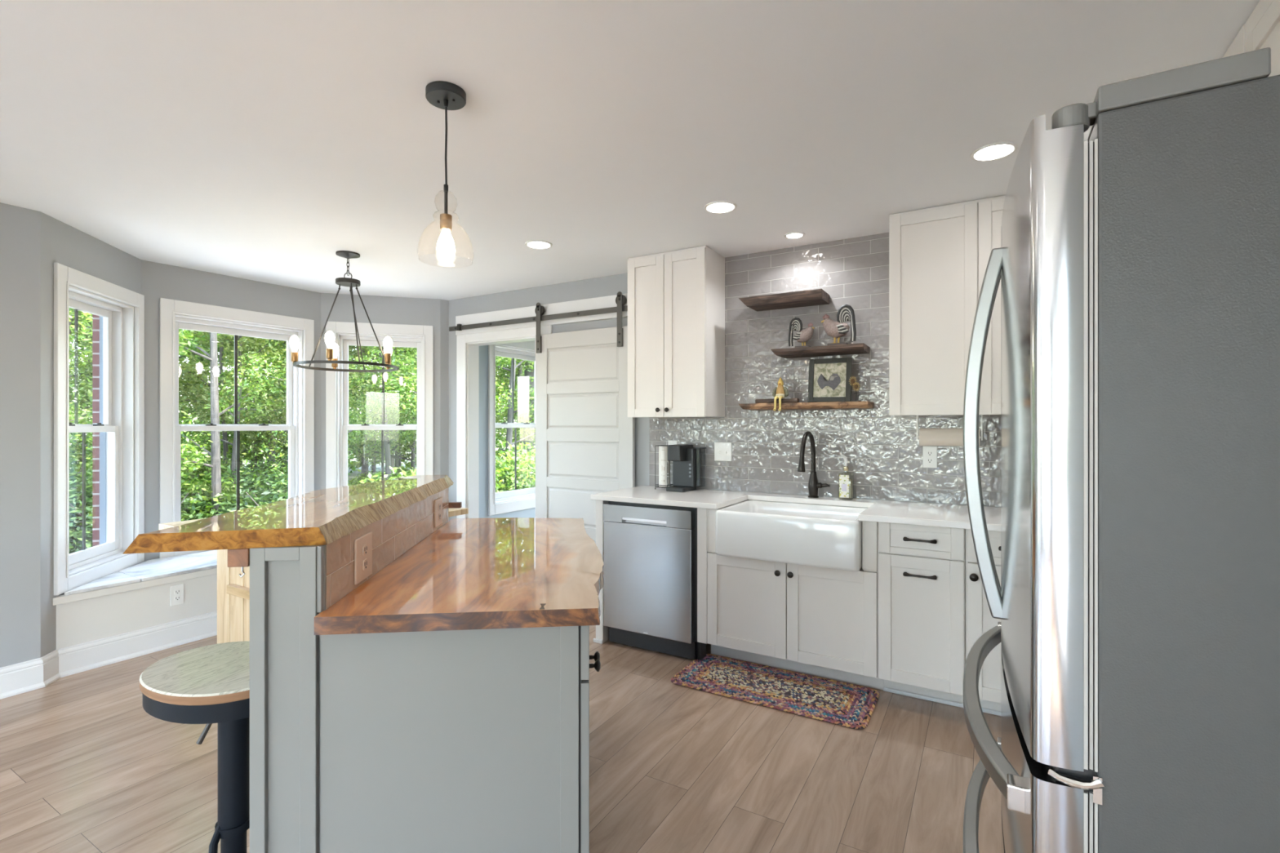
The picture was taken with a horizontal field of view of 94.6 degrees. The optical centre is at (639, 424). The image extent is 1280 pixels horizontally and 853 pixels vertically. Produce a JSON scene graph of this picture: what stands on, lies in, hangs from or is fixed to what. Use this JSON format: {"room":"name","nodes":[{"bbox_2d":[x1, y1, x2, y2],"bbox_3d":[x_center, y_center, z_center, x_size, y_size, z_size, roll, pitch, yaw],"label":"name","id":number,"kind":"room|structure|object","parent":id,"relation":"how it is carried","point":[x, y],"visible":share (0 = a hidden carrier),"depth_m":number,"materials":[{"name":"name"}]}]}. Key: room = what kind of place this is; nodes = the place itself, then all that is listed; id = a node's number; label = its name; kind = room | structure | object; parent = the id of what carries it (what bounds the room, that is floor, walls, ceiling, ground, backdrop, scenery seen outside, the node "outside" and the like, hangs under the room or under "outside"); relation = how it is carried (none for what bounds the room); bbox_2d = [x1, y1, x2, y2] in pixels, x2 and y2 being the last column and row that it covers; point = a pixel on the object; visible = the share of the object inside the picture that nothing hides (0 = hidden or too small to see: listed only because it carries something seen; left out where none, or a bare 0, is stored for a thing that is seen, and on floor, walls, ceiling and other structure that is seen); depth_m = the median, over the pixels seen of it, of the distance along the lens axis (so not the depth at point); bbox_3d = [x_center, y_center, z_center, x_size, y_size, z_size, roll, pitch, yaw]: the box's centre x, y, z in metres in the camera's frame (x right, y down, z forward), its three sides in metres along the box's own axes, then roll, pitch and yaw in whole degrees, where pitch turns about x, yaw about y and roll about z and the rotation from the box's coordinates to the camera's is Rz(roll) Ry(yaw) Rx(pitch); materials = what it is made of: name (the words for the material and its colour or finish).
{"room":"kitchen","nodes":[
{"label":"kitchen","id":0,"kind":"room"},
{"bbox_2d":[0,202,40,667],"bbox_3d":[-4.825,0.124,0.202,0.140,2.438,6.650,0,0,31],"label":"wall","id":1,"kind":"structure","parent":0,"point":[20,227],"depth_m":2.97,"materials":[{"name":"paint"}]},
{"bbox_2d":[0,610,217,699],"bbox_3d":[-4.194,1.269,1.188,0.106,0.148,8.990,0,0,31],"label":"baseboard","id":2,"kind":"structure","parent":1,"relation":"attached to","point":[21,677],"depth_m":3.28,"materials":[{"name":"paint"}]},
{"bbox_2d":[40,212,141,657],"bbox_3d":[-3.259,0.124,3.456,0.140,2.438,0.912,0,0,-14],"label":"window trim","id":3,"kind":"structure","parent":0,"point":[62,243],"depth_m":3.10,"materials":[{"name":"paint"}]},
{"bbox_2d":[53,262,144,595],"bbox_3d":[-3.271,0.022,3.498,0.195,1.762,0.816,0,0,-14],"label":"window","id":4,"kind":"structure","parent":3,"relation":"in","point":[115,427],"depth_m":3.74,"materials":[{"name":"paint"}]},
{"bbox_2d":[92,314,99,546],"bbox_3d":[-3.382,0.368,3.424,0.055,3.150,1.032,0,0,-14],"label":"brick wall","id":5,"kind":"structure","parent":0,"point":[95,319],"depth_m":3.78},
{"bbox_2d":[141,259,320,562],"bbox_3d":[-3.034,0.124,4.444,0.140,2.438,1.182,0,0,34],"label":"window trim","id":6,"kind":"structure","parent":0,"point":[158,280],"depth_m":4.14,"materials":[{"name":"paint"}]},
{"bbox_2d":[159,297,314,558],"bbox_3d":[-3.026,0.022,4.459,0.200,1.762,1.021,0,0,34],"label":"window","id":7,"kind":"structure","parent":6,"relation":"in","point":[170,322],"depth_m":4.40,"materials":[{"name":"paint"}]},
{"bbox_2d":[320,293,439,489],"bbox_3d":[-2.211,0.124,5.088,0.941,2.438,0.140,0,0,-15],"label":"wall","id":8,"kind":"structure","parent":0,"point":[380,309],"depth_m":5.03,"materials":[{"name":"paint"}]},
{"bbox_2d":[325,321,433,488],"bbox_3d":[-2.219,0.022,5.087,0.841,1.762,0.195,0,0,-15],"label":"window","id":9,"kind":"structure","parent":8,"relation":"in","point":[423,340],"depth_m":5.04,"materials":[{"name":"paint"}]},
{"bbox_2d":[440,299,448,521],"bbox_3d":[-1.755,0.124,5.223,0.074,2.438,0.140,0,0,-40],"label":"wall","id":10,"kind":"structure","parent":0,"point":[444,304],"depth_m":5.17,"materials":[{"name":"paint"}]},
{"bbox_2d":[0,625,1000,852],"bbox_3d":[-2.224,1.418,0.115,6.150,0.150,9.540,0,0,31],"label":"floor","id":11,"kind":"structure","parent":0,"point":[674,768],"depth_m":2.27,"materials":[{"name":"brown wood"}]},
{"bbox_2d":[53,550,217,649],"bbox_3d":[-2.745,1.119,4.242,0.541,0.449,2.298,0,0,31],"label":"window seat","id":12,"kind":"object","parent":11,"relation":"on","point":[137,597],"visible":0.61,"depth_m":3.46,"materials":[{"name":"paint"}]},
{"bbox_2d":[170,584,183,606],"bbox_3d":[-2.826,1.039,3.607,0.009,0.118,0.070,0,0,31],"label":"wall outlet","id":13,"kind":"object","parent":12,"relation":"attached to","point":[177,591],"visible":1,"depth_m":3.60,"materials":[{"name":"white plastic"}]},
{"bbox_2d":[139,640,249,852],"bbox_3d":[-1.040,0.976,1.500,0.416,0.735,0.380,0,0,31],"label":"bar stool","id":14,"kind":"object","parent":11,"relation":"on","point":[208,685],"visible":0.75,"depth_m":1.46,"materials":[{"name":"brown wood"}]},
{"bbox_2d":[158,507,468,644],"bbox_3d":[-2.019,0.963,3.807,1.085,0.760,1.390,0,0,31],"label":"dining table","id":15,"kind":"object","parent":11,"relation":"on","point":[233,590],"visible":0.09,"depth_m":3.43,"materials":[{"name":"brown wood"}]},
{"bbox_2d":[227,488,600,852],"bbox_3d":[-0.550,0.810,2.012,0.835,1.066,1.332,0,0,-3],"label":"kitchen island","id":16,"kind":"object","parent":11,"relation":"on","point":[470,740],"visible":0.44,"depth_m":1.37,"materials":[{"name":"paint"}]},
{"bbox_2d":[122,475,453,554],"bbox_3d":[-0.984,0.255,2.034,0.396,0.044,1.530,0,0,-5],"label":"raised bar top","id":17,"kind":"structure","parent":16,"relation":"on","point":[322,517],"depth_m":1.49,"materials":[{"name":"brown wood"}]},
{"bbox_2d":[354,531,372,585],"bbox_3d":[-0.745,0.358,1.597,0.009,0.118,0.118,0,0,-6],"label":"wall outlet","id":18,"kind":"object","parent":16,"relation":"attached to","point":[362,544],"visible":1,"depth_m":1.58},
{"bbox_2d":[434,497,442,527],"bbox_3d":[-0.828,0.358,2.431,0.009,0.110,0.118,0,0,-6],"label":"wall outlet","id":19,"kind":"object","parent":16,"relation":"attached to","point":[438,502],"visible":1,"depth_m":2.41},
{"bbox_2d":[314,517,604,635],"bbox_3d":[-0.462,0.449,2.046,0.665,0.041,1.400,0,0,-5],"label":"island countertop","id":20,"kind":"structure","parent":16,"relation":"on","point":[468,574],"depth_m":1.60,"materials":[{"name":"brown wood"}]},
{"bbox_2d":[593,500,608,644],"bbox_3d":[-0.104,0.901,3.900,0.070,0.883,0.623,0,0,31],"label":"cabinet end panel","id":21,"kind":"object","parent":11,"relation":"on","point":[602,632],"visible":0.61,"depth_m":3.64,"materials":[{"name":"paint"}]},
{"bbox_2d":[603,501,706,660],"bbox_3d":[0.197,0.902,3.715,0.628,0.882,0.599,0,0,31],"label":"dishwasher","id":22,"kind":"object","parent":11,"relation":"on","point":[650,551],"visible":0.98,"depth_m":3.45,"materials":[{"name":"silver metal"}]},
{"bbox_2d":[670,653,879,729],"bbox_3d":[0.676,1.336,3.022,0.983,0.012,0.455,0,0,31],"label":"braided rug","id":23,"kind":"object","parent":11,"relation":"on","point":[838,703],"visible":0.99,"depth_m":2.98,"materials":[{"name":"fabric"}]},
{"bbox_2d":[697,499,883,690],"bbox_3d":[0.872,0.901,3.310,0.946,0.883,0.636,0,0,31],"label":"base cabinet","id":24,"kind":"object","parent":11,"relation":"on","point":[822,622],"visible":0.87,"depth_m":3.06,"materials":[{"name":"paint"}]},
{"bbox_2d":[878,522,965,703],"bbox_3d":[1.441,0.901,2.981,0.367,0.883,0.624,0,0,31],"label":"base cabinet","id":25,"kind":"object","parent":11,"relation":"on","point":[922,569],"visible":0.94,"depth_m":2.73,"materials":[{"name":"paint"}]},
{"bbox_2d":[883,687,1000,715],"bbox_3d":[1.825,1.333,2.632,1.386,0.020,0.012,0,0,31],"label":"trim","id":26,"kind":"structure","parent":11,"relation":"on","point":[885,689],"depth_m":2.86,"materials":[{"name":"paint"}]},
{"bbox_2d":[965,528,1000,711],"bbox_3d":[2.034,0.901,2.623,1.014,0.883,0.639,0,0,31],"label":"base cabinet","id":27,"kind":"object","parent":11,"relation":"on","point":[979,619],"visible":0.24,"depth_m":2.61,"materials":[{"name":"paint"}]},
{"bbox_2d":[590,485,1000,531],"bbox_3d":[1.164,0.444,3.135,3.033,0.030,0.640,0,0,31],"label":"countertop","id":28,"kind":"structure","parent":27,"relation":"on","point":[931,514],"depth_m":3.28,"materials":[{"name":"white stone"}]},
{"bbox_2d":[654,444,672,489],"bbox_3d":[0.167,0.282,3.941,0.105,0.293,0.108,0,0,31],"label":"wire rack","id":29,"kind":"object","parent":28,"relation":"on","point":[657,445],"visible":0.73,"depth_m":3.92,"materials":[{"name":"silver metal"}]},
{"bbox_2d":[658,445,670,487],"bbox_3d":[0.164,0.275,3.946,0.076,0.270,0.076,0,0,31],"label":"canister","id":30,"kind":"object","parent":29,"relation":"in","point":[663,451],"visible":0.71,"depth_m":3.91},
{"bbox_2d":[666,444,706,492],"bbox_3d":[0.302,0.279,3.867,0.194,0.299,0.220,0,0,31],"label":"coffee maker","id":31,"kind":"object","parent":28,"relation":"on","point":[686,459],"visible":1,"depth_m":3.84,"materials":[{"name":"grey plastic"}]},
{"bbox_2d":[715,500,867,571],"bbox_3d":[0.853,0.582,3.224,0.746,0.243,0.518,0,0,31],"label":"farmhouse sink","id":32,"kind":"object","parent":28,"relation":"in","point":[818,535],"visible":0.84,"depth_m":3.02,"materials":[{"name":"white ceramic"}]},
{"bbox_2d":[797,431,830,497],"bbox_3d":[1.002,0.233,3.397,0.132,0.392,0.260,0,0,31],"label":"faucet","id":33,"kind":"object","parent":28,"relation":"on","point":[813,484],"visible":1,"depth_m":3.47,"materials":[{"name":"black metal"}]},
{"bbox_2d":[838,452,853,499],"bbox_3d":[1.192,0.293,3.417,0.078,0.272,0.060,0,0,31],"label":"soap dispenser","id":34,"kind":"object","parent":28,"relation":"on","point":[846,485],"visible":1,"depth_m":3.40,"materials":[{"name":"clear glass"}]},
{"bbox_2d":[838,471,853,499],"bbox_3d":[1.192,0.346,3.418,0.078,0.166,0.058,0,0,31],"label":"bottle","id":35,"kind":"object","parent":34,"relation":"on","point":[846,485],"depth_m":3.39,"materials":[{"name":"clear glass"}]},
{"bbox_2d":[963,47,1279,852],"bbox_3d":[1.050,0.461,0.977,0.903,1.765,0.916,0,0,31],"label":"refrigerator","id":36,"kind":"object","parent":11,"relation":"on","point":[1136,602],"visible":1,"depth_m":0.72,"materials":[{"name":"metal"}]},
{"bbox_2d":[479,344,535,518],"bbox_3d":[-0.781,0.124,6.693,0.140,2.438,3.260,0,0,31],"label":"wall","id":37,"kind":"structure","parent":0,"point":[483,349],"depth_m":5.45,"materials":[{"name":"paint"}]},
{"bbox_2d":[488,340,535,515],"bbox_3d":[-1.224,-0.037,5.920,0.171,1.760,0.940,0,0,31],"label":"window","id":38,"kind":"structure","parent":37,"relation":"in","point":[496,505],"depth_m":5.69,"materials":[{"name":"paint"}]},
{"bbox_2d":[0,0,1259,300],"bbox_3d":[-2.295,-1.155,0.192,6.350,0.120,9.600,0,0,31],"label":"ceiling","id":39,"kind":"structure","parent":0,"point":[260,140],"depth_m":2.10,"materials":[{"name":"paint"}]},
{"bbox_2d":[288,250,399,372],"bbox_3d":[-1.861,-0.729,3.784,0.619,0.730,0.625,0,0,31],"label":"chandelier","id":40,"kind":"object","parent":39,"relation":"hanging from","point":[332,350],"visible":1,"depth_m":3.71,"materials":[{"name":"black metal"}]},
{"bbox_2d":[288,334,299,362],"bbox_3d":[-2.132,-0.467,3.645,0.056,0.177,0.056,0,0,31],"label":"bulb","id":41,"kind":"object","parent":40,"relation":"attached to","point":[294,341],"depth_m":3.63,"materials":[{"name":"glass"}]},
{"bbox_2d":[324,330,334,360],"bbox_3d":[-1.829,-0.467,3.482,0.056,0.177,0.056,0,0,31],"label":"bulb","id":42,"kind":"object","parent":40,"relation":"attached to","point":[329,336],"depth_m":3.47,"materials":[{"name":"glass"}]},
{"bbox_2d":[382,336,392,364],"bbox_3d":[-1.580,-0.467,3.701,0.056,0.177,0.056,0,0,31],"label":"bulb","id":43,"kind":"object","parent":40,"relation":"attached to","point":[387,343],"depth_m":3.69,"materials":[{"name":"glass"}]},
{"bbox_2d":[417,80,474,262],"bbox_3d":[-0.638,-0.815,1.943,0.177,0.560,0.177,0,0,31],"label":"pendant light","id":44,"kind":"object","parent":39,"relation":"hanging from","point":[446,95],"visible":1,"depth_m":1.93,"materials":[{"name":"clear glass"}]},
{"bbox_2d":[704,200,737,213],"bbox_3d":[0.404,-1.091,2.965,0.164,0.006,0.164,0,0,31],"label":"recessed light","id":45,"kind":"object","parent":39,"relation":"in","point":[718,206],"visible":1,"depth_m":2.95,"materials":[{"name":"white plastic"}]},
{"bbox_2d":[970,141,1017,161],"bbox_3d":[1.415,-1.091,2.363,0.164,0.006,0.164,0,0,31],"label":"recessed light","id":46,"kind":"object","parent":39,"relation":"in","point":[997,150],"visible":1,"depth_m":2.35,"materials":[{"name":"white plastic"}]},
{"bbox_2d":[448,272,991,520],"bbox_3d":[0.509,0.124,3.971,5.015,2.438,0.120,0,0,31],"label":"wall","id":47,"kind":"structure","parent":0,"point":[606,286],"depth_m":4.62,"materials":[{"name":"paint"}]},
{"bbox_2d":[455,293,627,518],"bbox_3d":[-0.726,0.201,4.687,1.930,2.285,0.151,0,0,31],"label":"door frame","id":48,"kind":"structure","parent":47,"relation":"in","point":[468,341],"depth_m":5.06,"materials":[{"name":"paint"}]},
{"bbox_2d":[448,305,627,331],"bbox_3d":[-0.804,-0.832,4.614,1.950,0.054,0.054,0,0,31],"label":"barn door track","id":49,"kind":"object","parent":48,"relation":"attached to","point":[613,309],"visible":0.73,"depth_m":4.58,"materials":[{"name":"metal"}]},
{"bbox_2d":[534,291,635,543],"bbox_3d":[-0.433,0.185,4.387,0.890,2.266,0.055,0,0,31],"label":"barn door","id":50,"kind":"structure","parent":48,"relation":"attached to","point":[585,433],"depth_m":4.39,"materials":[{"name":"paint"}]},
{"bbox_2d":[627,245,724,417],"bbox_3d":[0.229,-0.571,3.853,0.553,1.044,0.352,0,0,31],"label":"upper cabinet","id":51,"kind":"object","parent":47,"relation":"attached to","point":[676,299],"visible":1,"depth_m":3.72,"materials":[{"name":"paint"}]},
{"bbox_2d":[714,442,731,461],"bbox_3d":[0.542,0.176,3.865,0.120,0.120,0.014,0,0,31],"label":"light switch","id":52,"kind":"object","parent":47,"relation":"attached to","point":[722,451],"visible":1,"depth_m":3.87,"materials":[{"name":"white plastic"}]},
{"bbox_2d":[738,288,829,311],"bbox_3d":[0.866,-0.748,3.566,0.499,0.057,0.199,0,0,31],"label":"shelf","id":53,"kind":"object","parent":47,"relation":"attached to","point":[818,296],"visible":1,"depth_m":3.50,"materials":[{"name":"wood"}]},
{"bbox_2d":[738,400,873,410],"bbox_3d":[0.973,-0.112,3.503,0.748,0.038,0.200,0,0,31],"label":"shelf","id":54,"kind":"object","parent":47,"relation":"attached to","point":[827,405],"visible":0.97,"depth_m":3.39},
{"bbox_2d":[755,398,799,403],"bbox_3d":[0.816,-0.144,3.523,0.260,0.024,0.040,0,0,31],"label":"stick","id":55,"kind":"object","parent":54,"relation":"on","point":[783,400],"visible":0.93,"depth_m":3.50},
{"bbox_2d":[772,377,788,410],"bbox_3d":[0.823,-0.183,3.490,0.098,0.202,0.100,0,0,31],"label":"bird figurine","id":56,"kind":"object","parent":55,"relation":"on","point":[780,392],"visible":1,"depth_m":3.49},
{"bbox_2d":[808,357,852,402],"bbox_3d":[1.092,-0.258,3.400,0.238,0.256,0.048,0,0,27],"label":"framed picture","id":57,"kind":"object","parent":54,"relation":"on","point":[828,380],"visible":0.93,"depth_m":3.40,"materials":[{"name":"paint"}]},
{"bbox_2d":[813,362,846,397],"bbox_3d":[1.093,-0.257,3.402,0.186,0.203,0.030,0,0,27],"label":"print","id":58,"kind":"object","parent":57,"relation":"attached to","point":[829,379],"depth_m":3.40},
{"bbox_2d":[770,342,869,358],"bbox_3d":[1.050,-0.431,3.457,0.525,0.037,0.199,0,0,31],"label":"shelf","id":59,"kind":"object","parent":47,"relation":"attached to","point":[861,348],"visible":1,"depth_m":3.39,"materials":[{"name":"wood"}]},
{"bbox_2d":[788,317,814,347],"bbox_3d":[0.955,-0.542,3.488,0.151,0.186,0.076,0,0,31],"label":"rooster figurine","id":60,"kind":"object","parent":59,"relation":"on","point":[804,335],"visible":0.96,"depth_m":3.47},
{"bbox_2d":[821,304,856,345],"bbox_3d":[1.137,-0.566,3.381,0.198,0.234,0.096,0,0,31],"label":"rooster figurine","id":61,"kind":"object","parent":59,"relation":"on","point":[834,329],"visible":0.96,"depth_m":3.35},
{"bbox_2d":[648,232,1000,506],"bbox_3d":[1.352,-0.333,3.400,2.982,1.524,0.008,0,0,31],"label":"backsplash","id":62,"kind":"structure","parent":47,"relation":"attached to","point":[884,454],"depth_m":3.56,"materials":[{"name":"grey tile"}]},
{"bbox_2d":[923,446,937,467],"bbox_3d":[1.594,0.177,3.247,0.070,0.118,0.009,0,0,31],"label":"wall outlet","id":63,"kind":"object","parent":47,"relation":"attached to","point":[930,453],"visible":1,"depth_m":3.24,"materials":[{"name":"white plastic"}]},
{"bbox_2d":[888,195,1005,415],"bbox_3d":[1.953,-0.571,2.837,1.369,1.044,0.352,0,0,31],"label":"upper cabinet","id":64,"kind":"object","parent":47,"relation":"attached to","point":[939,256],"visible":0.36,"depth_m":2.95,"materials":[{"name":"paint"}]},
{"bbox_2d":[916,414,982,446],"bbox_3d":[1.601,0.028,3.061,0.303,0.162,0.092,0,0,31],"label":"paper towel holder","id":65,"kind":"object","parent":64,"relation":"attached to","point":[927,437],"visible":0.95,"depth_m":3.04,"materials":[{"name":"paper"}]},
{"bbox_3d":[0.359,0.124,-1.361,0.140,2.438,9.220,0,0,31],"label":"wall","id":66,"kind":"structure","parent":0,"visible":0},
{"bbox_2d":[1222,0,1279,76],"bbox_3d":[1.645,-0.794,1.288,0.328,0.595,2.050,0,0,31],"label":"upper cabinet","id":67,"kind":"object","parent":66,"relation":"attached to","point":[1261,30],"visible":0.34,"depth_m":1.50,"materials":[{"name":"paint"}]},
{"label":"outside","id":68,"kind":"structure","parent":0,"visible":0},
{"bbox_2d":[71,444,515,485],"bbox_3d":[-8.616,2.043,5.076,100.000,0.200,120.000,0,0,31],"label":"ground","id":69,"kind":"structure","parent":68,"point":[354,473],"depth_m":26.07,"materials":[{"name":"green plant"}]},
{"bbox_2d":[69,328,92,469],"bbox_3d":[-8.807,-1.395,9.684,2.994,6.753,2.678,0,0,19],"label":"tree","id":70,"kind":"object","parent":69,"relation":"on","point":[86,361],"visible":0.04,"depth_m":9.01,"materials":[{"name":"green plant"}]},
{"bbox_2d":[69,307,92,467],"bbox_3d":[-7.540,-1.095,7.371,2.282,6.146,2.551,0,0,-10],"label":"tree","id":71,"kind":"object","parent":69,"relation":"on","point":[72,416],"visible":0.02,"depth_m":7.62,"materials":[{"name":"green plant"}]},
{"bbox_2d":[69,310,92,444],"bbox_3d":[-11.229,-1.390,11.105,3.012,6.752,3.318,0,0,38],"label":"tree","id":72,"kind":"object","parent":69,"relation":"on","point":[84,375],"visible":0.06,"depth_m":11.32,"materials":[{"name":"green plant"}]},
{"bbox_2d":[69,463,92,553],"bbox_3d":[-7.298,1.238,7.971,2.186,1.471,2.169,0,0,2],"label":"shrub","id":73,"kind":"object","parent":69,"relation":"on","point":[74,477],"visible":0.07,"depth_m":7.43,"materials":[{"name":"green plant"}]},
{"bbox_2d":[69,450,235,506],"bbox_3d":[-7.116,1.179,8.608,2.328,1.610,2.301,0,0,18],"label":"shrub","id":74,"kind":"object","parent":69,"relation":"on","point":[88,466],"visible":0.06,"depth_m":8.45,"materials":[{"name":"green plant"}]},
{"bbox_2d":[69,476,245,553],"bbox_3d":[-6.351,1.286,7.522,2.169,1.372,2.186,0,0,-12],"label":"shrub","id":75,"kind":"object","parent":69,"relation":"on","point":[77,536],"visible":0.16,"depth_m":7.09,"materials":[{"name":"green plant"}]},
{"bbox_2d":[71,308,261,467],"bbox_3d":[-11.500,-3.107,13.634,4.463,10.231,4.052,0,0,-14],"label":"tree","id":76,"kind":"object","parent":69,"relation":"on","point":[228,449],"visible":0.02,"depth_m":14.45,"materials":[{"name":"green plant"}]},
{"bbox_2d":[69,316,270,479],"bbox_3d":[-9.594,-2.560,11.786,4.294,9.123,3.898,0,0,15],"label":"tree","id":77,"kind":"object","parent":69,"relation":"on","point":[201,358],"visible":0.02,"depth_m":11.77,"materials":[{"name":"green plant"}]},
{"bbox_2d":[71,462,271,552],"bbox_3d":[-6.648,1.290,8.643,2.310,1.382,2.255,0,0,8],"label":"shrub","id":78,"kind":"object","parent":69,"relation":"on","point":[194,481],"visible":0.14,"depth_m":8.29,"materials":[{"name":"green plant"}]},
{"bbox_2d":[69,307,286,516],"bbox_3d":[-6.047,-1.531,8.259,2.792,7.027,3.121,0,0,-41],"label":"tree","id":79,"kind":"object","parent":69,"relation":"on","point":[215,446],"visible":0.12,"depth_m":8.15,"materials":[{"name":"green plant"}]},
{"bbox_2d":[87,334,288,470],"bbox_3d":[-7.628,-1.431,10.587,3.282,6.853,3.357,0,0,-33],"label":"tree","id":80,"kind":"object","parent":69,"relation":"on","point":[188,375],"visible":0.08,"depth_m":10.32,"materials":[{"name":"green plant"}]},
{"bbox_2d":[240,456,288,488],"bbox_3d":[-7.803,1.312,12.344,2.186,1.317,2.169,0,0,12],"label":"shrub","id":81,"kind":"object","parent":69,"relation":"on","point":[272,460],"visible":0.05,"depth_m":12.56,"materials":[{"name":"green plant"}]},
{"bbox_2d":[178,328,358,489],"bbox_3d":[-6.582,-0.812,9.569,3.255,5.595,3.181,0,0,3],"label":"tree","id":82,"kind":"object","parent":69,"relation":"on","point":[224,337],"visible":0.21,"depth_m":9.44,"materials":[{"name":"green plant"}]},
{"bbox_2d":[182,332,361,471],"bbox_3d":[-8.268,-2.777,13.780,4.126,9.547,3.691,0,0,-42],"label":"tree","id":83,"kind":"object","parent":69,"relation":"on","point":[272,451],"visible":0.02,"depth_m":13.50,"materials":[{"name":"green plant"}]},
{"bbox_2d":[210,470,357,515],"bbox_3d":[-4.651,1.287,8.154,2.186,1.369,2.169,0,0,-32],"label":"shrub","id":84,"kind":"object","parent":69,"relation":"on","point":[277,496],"visible":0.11,"depth_m":8.11,"materials":[{"name":"green plant"}]},
{"bbox_2d":[69,328,518,475],"bbox_3d":[-13.480,-2.600,22.889,38.307,11.714,11.996,0,0,-33],"label":"undergrowth","id":85,"kind":"object","parent":69,"relation":"on","point":[407,465],"visible":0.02,"depth_m":24.22,"materials":[{"name":"green plant"}]},
{"bbox_2d":[186,333,403,424],"bbox_3d":[-6.918,-3.046,12.006,3.376,10.092,3.773,0,0,11],"label":"tree","id":86,"kind":"object","parent":69,"relation":"on","point":[276,374],"visible":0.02,"depth_m":11.05,"materials":[{"name":"green plant"}]},
{"bbox_2d":[203,336,391,495],"bbox_3d":[-6.223,-1.640,10.732,2.930,7.259,3.227,0,0,-30],"label":"tree","id":87,"kind":"object","parent":69,"relation":"on","point":[260,471],"visible":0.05,"depth_m":10.74,"materials":[{"name":"green plant"}]},
{"bbox_2d":[219,346,399,471],"bbox_3d":[-9.249,-3.093,16.266,4.043,10.202,4.453,0,0,23],"label":"tree","id":88,"kind":"object","parent":69,"relation":"on","point":[283,448],"visible":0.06,"depth_m":15.17,"materials":[{"name":"green plant"}]},
{"bbox_2d":[229,345,413,487],"bbox_3d":[-4.628,-0.971,8.976,2.146,5.894,2.399,0,0,-8],"label":"tree","id":89,"kind":"object","parent":69,"relation":"on","point":[258,360],"visible":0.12,"depth_m":8.41,"materials":[{"name":"green plant"}]},
{"bbox_2d":[348,346,409,481],"bbox_3d":[-6.986,-2.407,15.109,3.582,8.798,3.341,0,0,-8],"label":"tree","id":90,"kind":"object","parent":69,"relation":"on","point":[365,466],"visible":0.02,"depth_m":15.06,"materials":[{"name":"green plant"}]},
{"bbox_2d":[347,346,413,478],"bbox_3d":[-7.133,-3.465,17.244,5.201,10.956,4.722,0,0,2],"label":"tree","id":91,"kind":"object","parent":69,"relation":"on","point":[397,462],"visible":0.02,"depth_m":16.77,"materials":[{"name":"green plant"}]},
{"bbox_2d":[347,346,417,479],"bbox_3d":[-4.405,-0.961,10.374,2.544,5.874,2.146,0,0,-38],"label":"tree","id":92,"kind":"object","parent":69,"relation":"on","point":[386,439],"visible":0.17,"depth_m":10.33,"materials":[{"name":"green plant"}]},
{"bbox_2d":[347,347,417,475],"bbox_3d":[-5.165,-1.745,13.011,3.856,7.490,3.769,0,0,-31],"label":"tree","id":93,"kind":"object","parent":69,"relation":"on","point":[413,442],"visible":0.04,"depth_m":12.85,"materials":[{"name":"green plant"}]},
{"bbox_2d":[347,345,417,474],"bbox_3d":[-6.104,-1.442,14.081,3.685,6.875,3.770,0,0,0],"label":"tree","id":94,"kind":"object","parent":69,"relation":"on","point":[373,467],"visible":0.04,"depth_m":13.94,"materials":[{"name":"green plant"}]},
{"bbox_2d":[349,346,417,484],"bbox_3d":[-4.222,-0.622,11.529,2.269,5.196,2.499,0,0,11],"label":"tree","id":95,"kind":"object","parent":69,"relation":"on","point":[362,477],"visible":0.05,"depth_m":11.23,"materials":[{"name":"green plant"}]},
{"bbox_2d":[359,466,416,483],"bbox_3d":[-3.032,1.271,8.702,2.310,1.421,2.255,0,0,32],"label":"shrub","id":96,"kind":"object","parent":69,"relation":"on","point":[413,473],"visible":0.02,"depth_m":8.20,"materials":[{"name":"green plant"}]},
{"bbox_2d":[348,346,515,422],"bbox_3d":[-3.294,-1.695,9.651,2.752,7.358,3.320,0,0,-18],"label":"tree","id":97,"kind":"object","parent":69,"relation":"on","point":[411,385],"visible":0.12,"depth_m":9.14,"materials":[{"name":"green plant"}]},
{"bbox_2d":[495,356,524,452],"bbox_3d":[-3.155,-2.879,15.993,3.440,9.752,3.208,0,0,42],"label":"tree","id":98,"kind":"object","parent":69,"relation":"on","point":[519,367],"visible":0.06,"depth_m":15.92,"materials":[{"name":"green plant"}]},
{"bbox_2d":[495,357,535,460],"bbox_3d":[-2.289,-1.686,11.296,3.316,7.342,2.966,0,0,-25],"label":"tree","id":99,"kind":"object","parent":69,"relation":"on","point":[508,433],"visible":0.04,"depth_m":11.12,"materials":[{"name":"green plant"}]},
{"bbox_2d":[495,453,535,492],"bbox_3d":[-2.257,1.236,10.259,2.301,1.490,2.328,0,0,-22],"label":"shrub","id":100,"kind":"object","parent":69,"relation":"on","point":[508,482],"visible":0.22,"depth_m":9.70,"materials":[{"name":"green plant"}]},
{"bbox_2d":[495,440,535,490],"bbox_3d":[-1.916,1.133,10.711,2.328,1.706,2.301,0,0,-41],"label":"shrub","id":101,"kind":"object","parent":69,"relation":"on","point":[523,452],"visible":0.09,"depth_m":10.14,"materials":[{"name":"green plant"}]},
{"bbox_2d":[495,355,535,461],"bbox_3d":[-2.526,-2.756,13.125,4.090,9.505,3.941,0,0,10],"label":"tree","id":102,"kind":"object","parent":69,"relation":"on","point":[527,374],"visible":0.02,"depth_m":12.75,"materials":[{"name":"green plant"}]},
{"bbox_2d":[496,360,534,422],"bbox_3d":[-1.815,-0.877,12.417,2.493,5.713,2.746,0,0,-23],"label":"tree","id":103,"kind":"object","parent":69,"relation":"on","point":[516,380],"visible":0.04,"depth_m":12.69,"materials":[{"name":"green plant"}]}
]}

